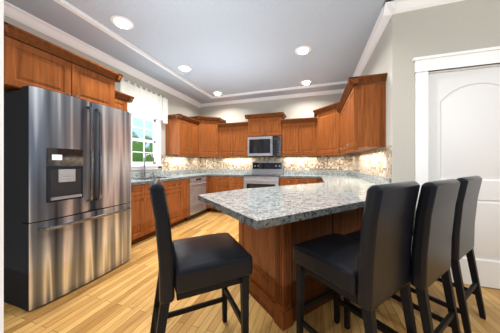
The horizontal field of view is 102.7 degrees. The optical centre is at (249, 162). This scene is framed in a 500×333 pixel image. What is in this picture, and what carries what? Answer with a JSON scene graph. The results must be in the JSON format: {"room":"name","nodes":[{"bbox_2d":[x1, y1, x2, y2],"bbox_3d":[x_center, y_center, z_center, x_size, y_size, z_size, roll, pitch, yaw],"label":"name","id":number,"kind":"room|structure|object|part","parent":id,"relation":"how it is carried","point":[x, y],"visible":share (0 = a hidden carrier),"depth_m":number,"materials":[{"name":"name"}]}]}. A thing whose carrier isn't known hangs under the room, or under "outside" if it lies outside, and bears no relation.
{"room":"kitchen","nodes":[
{"label":"kitchen","id":0,"kind":"room"},
{"bbox_2d":[4,15,199,172],"bbox_3d":[-2.644,-0.235,1.764,0.120,2.800,8.120,0,0,18],"label":"wall","id":1,"kind":"structure","parent":0,"point":[176,105],"depth_m":3.64,"materials":[{"name":"paint"}]},
{"bbox_2d":[4,21,75,96],"bbox_3d":[-2.201,-0.874,1.930,0.618,0.478,0.470,0,0,18],"label":"upper cabinet","id":2,"kind":"object","parent":1,"relation":"attached to","point":[30,59],"depth_m":1.79,"materials":[{"name":"brown wood"}]},
{"bbox_2d":[76,57,115,107],"bbox_3d":[-2.056,-0.874,2.377,0.618,0.478,0.470,0,0,18],"label":"upper cabinet","id":3,"kind":"object","parent":1,"relation":"attached to","point":[94,83],"depth_m":2.27,"materials":[{"name":"brown wood"}]},
{"bbox_2d":[4,0,201,107],"bbox_3d":[-2.566,-1.570,1.675,0.085,0.130,8.000,0,0,18],"label":"crown molding","id":4,"kind":"structure","parent":1,"relation":"attached to","point":[10,10],"depth_m":2.66,"materials":[{"name":"white wood"}]},
{"bbox_2d":[116,93,127,111],"bbox_3d":[-2.048,-0.589,2.838,0.348,0.807,0.408,0,0,18],"label":"upper cabinet","id":5,"kind":"object","parent":1,"relation":"attached to","point":[121,98],"depth_m":2.88,"materials":[{"name":"brown wood"}]},
{"bbox_2d":[128,110,162,169],"bbox_3d":[-1.995,-0.412,3.613,0.124,1.075,1.030,0,0,18],"label":"window","id":6,"kind":"structure","parent":1,"relation":"in","point":[156,141],"depth_m":3.76,"materials":[{"name":"white"}]},
{"bbox_3d":[-2.053,-0.420,3.632,0.002,0.910,0.840,0,0,18],"label":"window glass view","id":7,"kind":"part","parent":6,"relation":"part of","materials":[{"name":"clear glass"}]},
{"bbox_2d":[166,114,191,155],"bbox_3d":[-1.562,-0.589,4.332,0.348,0.807,0.355,0,0,18],"label":"upper cabinet","id":8,"kind":"object","parent":1,"relation":"attached to","point":[179,127],"depth_m":4.19,"materials":[{"name":"brown wood"}]},
{"bbox_2d":[161,154,199,170],"bbox_3d":[-1.593,-0.009,4.792,0.006,0.345,1.450,0,0,18],"label":"tile backsplash","id":9,"kind":"structure","parent":1,"relation":"attached to","point":[182,162],"depth_m":4.65,"materials":[{"name":"beige tile"}]},
{"bbox_2d":[192,121,199,156],"bbox_3d":[-1.452,-0.589,4.670,0.348,0.807,0.355,0,0,18],"label":"upper cabinet","id":10,"kind":"object","parent":1,"relation":"attached to","point":[195,124],"depth_m":4.67,"materials":[{"name":"brown wood"}]},
{"bbox_2d":[196,116,211,156],"bbox_3d":[-1.011,-0.651,4.864,0.387,0.924,0.298,0,0,18],"label":"upper cabinet","id":11,"kind":"object","parent":1,"relation":"attached to","point":[205,122],"depth_m":4.83,"materials":[{"name":"brown wood"}]},
{"bbox_2d":[65,0,385,95],"bbox_3d":[0.532,-1.685,0.668,6.840,0.100,8.240,0,0,18],"label":"ceiling","id":12,"kind":"structure","parent":0,"point":[225,47],"depth_m":2.58,"materials":[{"name":"white paint"}]},
{"bbox_2d":[110,15,133,28],"bbox_3d":[-1.485,-1.629,2.323,0.230,0.010,0.230,0,0,18],"label":"recessed light","id":13,"kind":"object","parent":12,"relation":"in","point":[122,22],"visible":1,"depth_m":2.31,"materials":[{"name":"white"}]},
{"bbox_2d":[5,0,346,103],"bbox_3d":[-0.818,-1.615,1.107,3.760,0.040,8.000,0,0,18],"label":"crown molding","id":14,"kind":"structure","parent":12,"relation":"attached to","point":[67,17],"depth_m":2.85,"materials":[{"name":"grey"}]},
{"bbox_2d":[178,65,191,71],"bbox_3d":[-1.120,-1.629,3.445,0.230,0.010,0.230,0,0,18],"label":"recessed light","id":15,"kind":"object","parent":12,"relation":"in","point":[184,68],"visible":1,"depth_m":3.44,"materials":[{"name":"white"}]},
{"bbox_2d":[213,91,222,94],"bbox_3d":[-0.756,-1.629,4.662,0.230,0.010,0.230,0,0,18],"label":"recessed light","id":16,"kind":"object","parent":12,"relation":"in","point":[217,92],"visible":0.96,"depth_m":4.68,"materials":[{"name":"white"}]},
{"bbox_2d":[295,45,310,54],"bbox_3d":[0.767,-1.629,2.895,0.230,0.010,0.230,0,0,18],"label":"recessed light","id":17,"kind":"object","parent":12,"relation":"in","point":[302,50],"visible":1,"depth_m":2.89,"materials":[{"name":"white"}]},
{"bbox_2d":[300,80,311,84],"bbox_3d":[1.133,-1.629,4.037,0.230,0.010,0.230,0,0,18],"label":"recessed light","id":18,"kind":"object","parent":12,"relation":"in","point":[304,82],"visible":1,"depth_m":4.04,"materials":[{"name":"white"}]},
{"bbox_2d":[4,210,499,332],"bbox_3d":[0.532,1.215,0.668,6.840,0.100,8.240,0,0,18],"label":"floor","id":19,"kind":"structure","parent":0,"point":[120,298],"depth_m":1.58,"materials":[{"name":"brown wood"}]},
{"bbox_2d":[0,0,3,332],"bbox_3d":[-1.114,-0.234,0.762,0.410,2.799,0.080,0,0,18],"label":"door frame","id":20,"kind":"structure","parent":19,"relation":"on","point":[1,166],"depth_m":0.73,"materials":[{"name":"white"}]},
{"bbox_2d":[4,85,130,310],"bbox_3d":[-1.932,0.279,2.095,0.940,1.772,0.910,0,0,18],"label":"refrigerator","id":21,"kind":"object","parent":19,"relation":"on","point":[67,193],"visible":1,"depth_m":1.72,"materials":[{"name":"silver metal"}]},
{"bbox_2d":[131,184,146,245],"bbox_3d":[-1.903,0.736,2.816,0.620,0.858,0.420,0,0,18],"label":"base cabinet","id":22,"kind":"object","parent":19,"relation":"on","point":[138,192],"depth_m":2.85,"materials":[{"name":"brown wood"}]},
{"bbox_2d":[131,169,210,185],"bbox_3d":[-1.506,0.235,4.000,0.660,0.140,2.918,0,0,18],"label":"countertop","id":23,"kind":"structure","parent":22,"relation":"on","point":[137,178],"depth_m":3.93,"materials":[{"name":"stone"}]},
{"bbox_2d":[142,153,155,177],"bbox_3d":[-1.790,0.042,3.651,0.246,0.444,0.280,0,0,18],"label":"faucet","id":24,"kind":"object","parent":23,"relation":"on","point":[144,174],"visible":1,"depth_m":3.59,"materials":[{"name":"silver metal"}]},
{"bbox_2d":[147,188,182,237],"bbox_3d":[-1.699,0.845,3.444,0.620,0.640,0.900,0,0,18],"label":"base cabinet","id":25,"kind":"object","parent":19,"relation":"on","point":[177,192],"depth_m":3.48,"materials":[{"name":"brown wood"}]},
{"bbox_2d":[163,179,189,221],"bbox_3d":[-1.527,0.736,3.974,0.620,0.858,0.216,0,0,18],"label":"base cabinet","id":26,"kind":"object","parent":19,"relation":"on","point":[183,185],"depth_m":3.82,"materials":[{"name":"brown wood"}]},
{"bbox_2d":[186,177,206,220],"bbox_3d":[-1.359,0.738,4.358,0.661,0.854,0.610,0,0,18],"label":"dishwasher","id":27,"kind":"object","parent":19,"relation":"on","point":[197,188],"visible":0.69,"depth_m":4.19,"materials":[{"name":"silver metal"}]},
{"bbox_2d":[150,272,248,332],"bbox_3d":[-0.327,0.898,1.197,0.521,0.534,0.412,0,0,-25],"label":"bar stool leg","id":28,"kind":"object","parent":19,"relation":"on","point":[161,314],"visible":0.6,"depth_m":1.12,"materials":[{"name":"black wood"}]},
{"bbox_2d":[149,178,252,303],"bbox_3d":[-0.309,0.381,1.206,0.523,0.568,0.440,0,0,-25],"label":"seat","id":29,"kind":"object","parent":28,"relation":"on","point":[190,263],"visible":1,"depth_m":1.01,"materials":[{"name":"black leather"}]},
{"bbox_2d":[203,176,210,211],"bbox_3d":[-1.173,0.736,5.107,0.608,0.858,0.608,0,0,18],"label":"base cabinet","id":30,"kind":"object","parent":19,"relation":"on","point":[208,178],"depth_m":4.68,"materials":[{"name":"brown wood"}]},
{"bbox_2d":[211,176,243,212],"bbox_3d":[-0.415,0.736,4.845,0.796,0.858,0.620,0,0,18],"label":"base cabinet","id":31,"kind":"object","parent":19,"relation":"on","point":[218,183],"depth_m":4.58,"materials":[{"name":"brown wood"}]},
{"bbox_2d":[210,169,251,176],"bbox_3d":[-0.441,0.235,4.851,0.840,0.140,0.642,0,0,18],"label":"countertop","id":32,"kind":"structure","parent":31,"relation":"on","point":[213,172],"depth_m":5.05,"materials":[{"name":"stone"}]},
{"bbox_2d":[244,162,282,188],"bbox_3d":[0.321,0.565,4.546,0.770,1.200,0.730,0,0,18],"label":"range","id":33,"kind":"object","parent":19,"relation":"on","point":[265,174],"visible":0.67,"depth_m":4.37,"materials":[{"name":"silver metal"}]},
{"bbox_2d":[280,178,318,182],"bbox_3d":[1.072,0.736,4.362,0.756,0.858,0.620,0,0,18],"label":"base cabinet","id":34,"kind":"object","parent":19,"relation":"on","point":[316,180],"depth_m":4.06,"materials":[{"name":"brown wood"}]},
{"bbox_2d":[239,182,363,330],"bbox_3d":[0.681,0.736,2.040,1.482,0.858,1.508,0,0,18],"label":"base cabinet","id":35,"kind":"object","parent":19,"relation":"on","point":[272,284],"depth_m":1.56,"materials":[{"name":"brown wood"}]},
{"bbox_2d":[198,170,390,229],"bbox_3d":[0.846,0.235,2.710,1.786,0.140,3.919,0,0,18],"label":"countertop","id":36,"kind":"structure","parent":35,"relation":"on","point":[336,191],"depth_m":1.49,"materials":[{"name":"stone"}]},
{"bbox_2d":[296,263,416,332],"bbox_3d":[0.603,0.898,1.156,0.412,0.534,0.521,0,0,-32],"label":"bar stool leg","id":37,"kind":"object","parent":19,"relation":"on","point":[371,325],"visible":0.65,"depth_m":1.21,"materials":[{"name":"black wood"}]},
{"bbox_2d":[293,181,419,310],"bbox_3d":[0.592,0.381,1.173,0.440,0.568,0.523,0,0,-32],"label":"seat","id":38,"kind":"object","parent":37,"relation":"on","point":[371,268],"visible":1,"depth_m":0.96,"materials":[{"name":"black leather"}]},
{"bbox_2d":[344,269,460,332],"bbox_3d":[0.974,0.898,1.306,0.412,0.534,0.521,0,0,-32],"label":"bar stool leg","id":39,"kind":"object","parent":19,"relation":"on","point":[449,319],"visible":0.31,"depth_m":1.21,"materials":[{"name":"black wood"}]},
{"bbox_2d":[345,179,459,289],"bbox_3d":[0.964,0.381,1.323,0.440,0.568,0.523,0,0,-32],"label":"seat","id":40,"kind":"object","parent":39,"relation":"on","point":[431,243],"visible":0.52,"depth_m":1.06,"materials":[{"name":"black leather"}]},
{"bbox_2d":[387,249,485,332],"bbox_3d":[1.462,0.898,1.612,0.412,0.534,0.521,0,0,-32],"label":"bar stool leg","id":41,"kind":"object","parent":19,"relation":"on","point":[463,293],"visible":0.25,"depth_m":1.41,"materials":[{"name":"black wood"}]},
{"bbox_2d":[412,176,481,260],"bbox_3d":[1.451,0.381,1.629,0.440,0.568,0.523,0,0,-32],"label":"seat","id":42,"kind":"object","parent":41,"relation":"on","point":[462,239],"visible":0.48,"depth_m":1.36,"materials":[{"name":"black leather"}]},
{"bbox_2d":[200,93,351,173],"bbox_3d":[1.844,-0.235,4.511,6.720,2.800,0.120,0,0,18],"label":"wall","id":43,"kind":"structure","parent":0,"point":[298,107],"depth_m":4.85,"materials":[{"name":"paint"}]},
{"bbox_2d":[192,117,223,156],"bbox_3d":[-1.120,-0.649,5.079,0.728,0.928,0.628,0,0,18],"label":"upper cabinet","id":44,"kind":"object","parent":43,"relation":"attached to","point":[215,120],"depth_m":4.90,"materials":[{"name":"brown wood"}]},
{"bbox_2d":[217,122,248,155],"bbox_3d":[-0.359,-0.572,4.979,0.776,0.773,0.348,0,0,18],"label":"upper cabinet","id":45,"kind":"object","parent":43,"relation":"attached to","point":[232,140],"depth_m":4.81,"materials":[{"name":"brown wood"}]},
{"bbox_2d":[245,112,284,136],"bbox_3d":[0.378,-0.861,4.723,0.780,0.504,0.378,0,0,18],"label":"upper cabinet","id":46,"kind":"object","parent":43,"relation":"attached to","point":[264,124],"depth_m":4.54,"materials":[{"name":"brown wood"}]},
{"bbox_2d":[248,136,282,156],"bbox_3d":[0.363,-0.377,4.676,0.772,0.446,0.457,0,0,18],"label":"microwave","id":47,"kind":"object","parent":46,"relation":"attached to","point":[267,146],"visible":1,"depth_m":4.49,"materials":[{"name":"silver metal"}]},
{"bbox_2d":[201,89,343,106],"bbox_3d":[0.448,-1.585,4.857,3.670,0.100,0.085,0,0,18],"label":"crown molding","id":48,"kind":"structure","parent":43,"relation":"attached to","point":[337,91],"depth_m":4.81,"materials":[{"name":"white wood"}]},
{"bbox_2d":[200,155,350,170],"bbox_3d":[0.417,-0.009,4.907,3.758,0.345,0.006,0,0,18],"label":"tile backsplash","id":49,"kind":"structure","parent":43,"relation":"attached to","point":[329,162],"depth_m":4.73,"materials":[{"name":"beige tile"}]},
{"bbox_2d":[174,157,385,167],"bbox_3d":[0.075,0.000,3.854,3.745,0.126,2.208,0,0,18],"label":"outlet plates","id":50,"kind":"object","parent":49,"relation":"attached to","point":[299,163],"visible":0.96,"depth_m":4.47,"materials":[{"name":"white plastic"}]},
{"bbox_2d":[281,117,315,155],"bbox_3d":[1.107,-0.572,4.502,0.738,0.773,0.348,0,0,18],"label":"upper cabinet","id":51,"kind":"object","parent":43,"relation":"attached to","point":[298,135],"depth_m":4.33,"materials":[{"name":"brown wood"}]},
{"bbox_2d":[356,12,405,182],"bbox_3d":[1.895,-0.235,3.180,0.120,2.800,2.380,0,0,18],"label":"wall","id":52,"kind":"structure","parent":0,"point":[388,56],"depth_m":2.06,"materials":[{"name":"paint"}]},
{"bbox_2d":[317,101,340,152],"bbox_3d":[1.537,-0.651,3.963,0.416,0.924,0.432,0,0,18],"label":"upper cabinet","id":53,"kind":"object","parent":52,"relation":"attached to","point":[327,115],"depth_m":3.95,"materials":[{"name":"brown wood"}]},
{"bbox_2d":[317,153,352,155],"bbox_3d":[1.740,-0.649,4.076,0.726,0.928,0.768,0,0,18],"label":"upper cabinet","id":54,"kind":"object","parent":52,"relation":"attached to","point":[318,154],"depth_m":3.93,"materials":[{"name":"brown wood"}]},
{"bbox_2d":[337,101,344,152],"bbox_3d":[1.703,-0.589,3.310,0.323,0.807,0.707,0,0,18],"label":"upper cabinet","id":55,"kind":"object","parent":52,"relation":"attached to","point":[340,112],"depth_m":3.47,"materials":[{"name":"brown wood"}]},
{"bbox_2d":[345,73,386,152],"bbox_3d":[1.485,-0.589,2.641,0.323,0.807,0.701,0,0,18],"label":"upper cabinet","id":56,"kind":"object","parent":52,"relation":"attached to","point":[352,120],"depth_m":2.32,"materials":[{"name":"brown wood"}]},
{"bbox_2d":[351,146,390,178],"bbox_3d":[1.836,-0.009,3.205,0.006,0.345,2.350,0,0,18],"label":"tile backsplash","id":57,"kind":"structure","parent":52,"relation":"attached to","point":[374,158],"depth_m":2.66,"materials":[{"name":"beige tile"}]},
{"bbox_2d":[353,12,390,76],"bbox_3d":[1.784,-1.585,3.169,0.085,0.100,2.250,0,0,18],"label":"crown molding","id":58,"kind":"structure","parent":52,"relation":"attached to","point":[381,23],"depth_m":2.63,"materials":[{"name":"white wood"}]},
{"bbox_2d":[406,0,499,217],"bbox_3d":[2.897,-0.235,1.666,2.720,2.800,0.120,0,0,18],"label":"wall","id":59,"kind":"structure","parent":0,"point":[464,25],"depth_m":1.94,"materials":[{"name":"paint"}]},
{"bbox_2d":[381,0,463,17],"bbox_3d":[2.724,-1.585,1.614,2.835,0.100,0.085,0,0,18],"label":"crown molding","id":60,"kind":"structure","parent":59,"relation":"attached to","point":[389,8],"depth_m":1.99,"materials":[{"name":"white wood"}]},
{"bbox_2d":[412,46,499,213],"bbox_3d":[2.135,0.062,1.847,1.060,2.205,0.076,0,0,18],"label":"door frame","id":61,"kind":"structure","parent":59,"relation":"attached to","point":[424,66],"depth_m":1.96,"materials":[{"name":"white wood"}]},
{"bbox_2d":[428,66,499,288],"bbox_3d":[2.153,0.134,1.900,0.808,2.046,0.035,0,0,18],"label":"room door","id":62,"kind":"structure","parent":59,"relation":"in","point":[463,123],"depth_m":1.89,"materials":[{"name":"white wood"}]},
{"bbox_3d":[-1.919,-1.335,3.636,0.100,0.032,1.084,0,0,18],"label":"curtain","id":63,"kind":"object","parent":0,"visible":0},
{"bbox_2d":[120,78,167,123],"bbox_3d":[-1.869,-1.077,3.620,0.062,0.544,1.030,0,0,18],"label":"curtain","id":64,"kind":"object","parent":63,"relation":"hanging from","point":[146,102],"visible":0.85,"depth_m":3.59,"materials":[{"name":"white fabric"}]}
]}

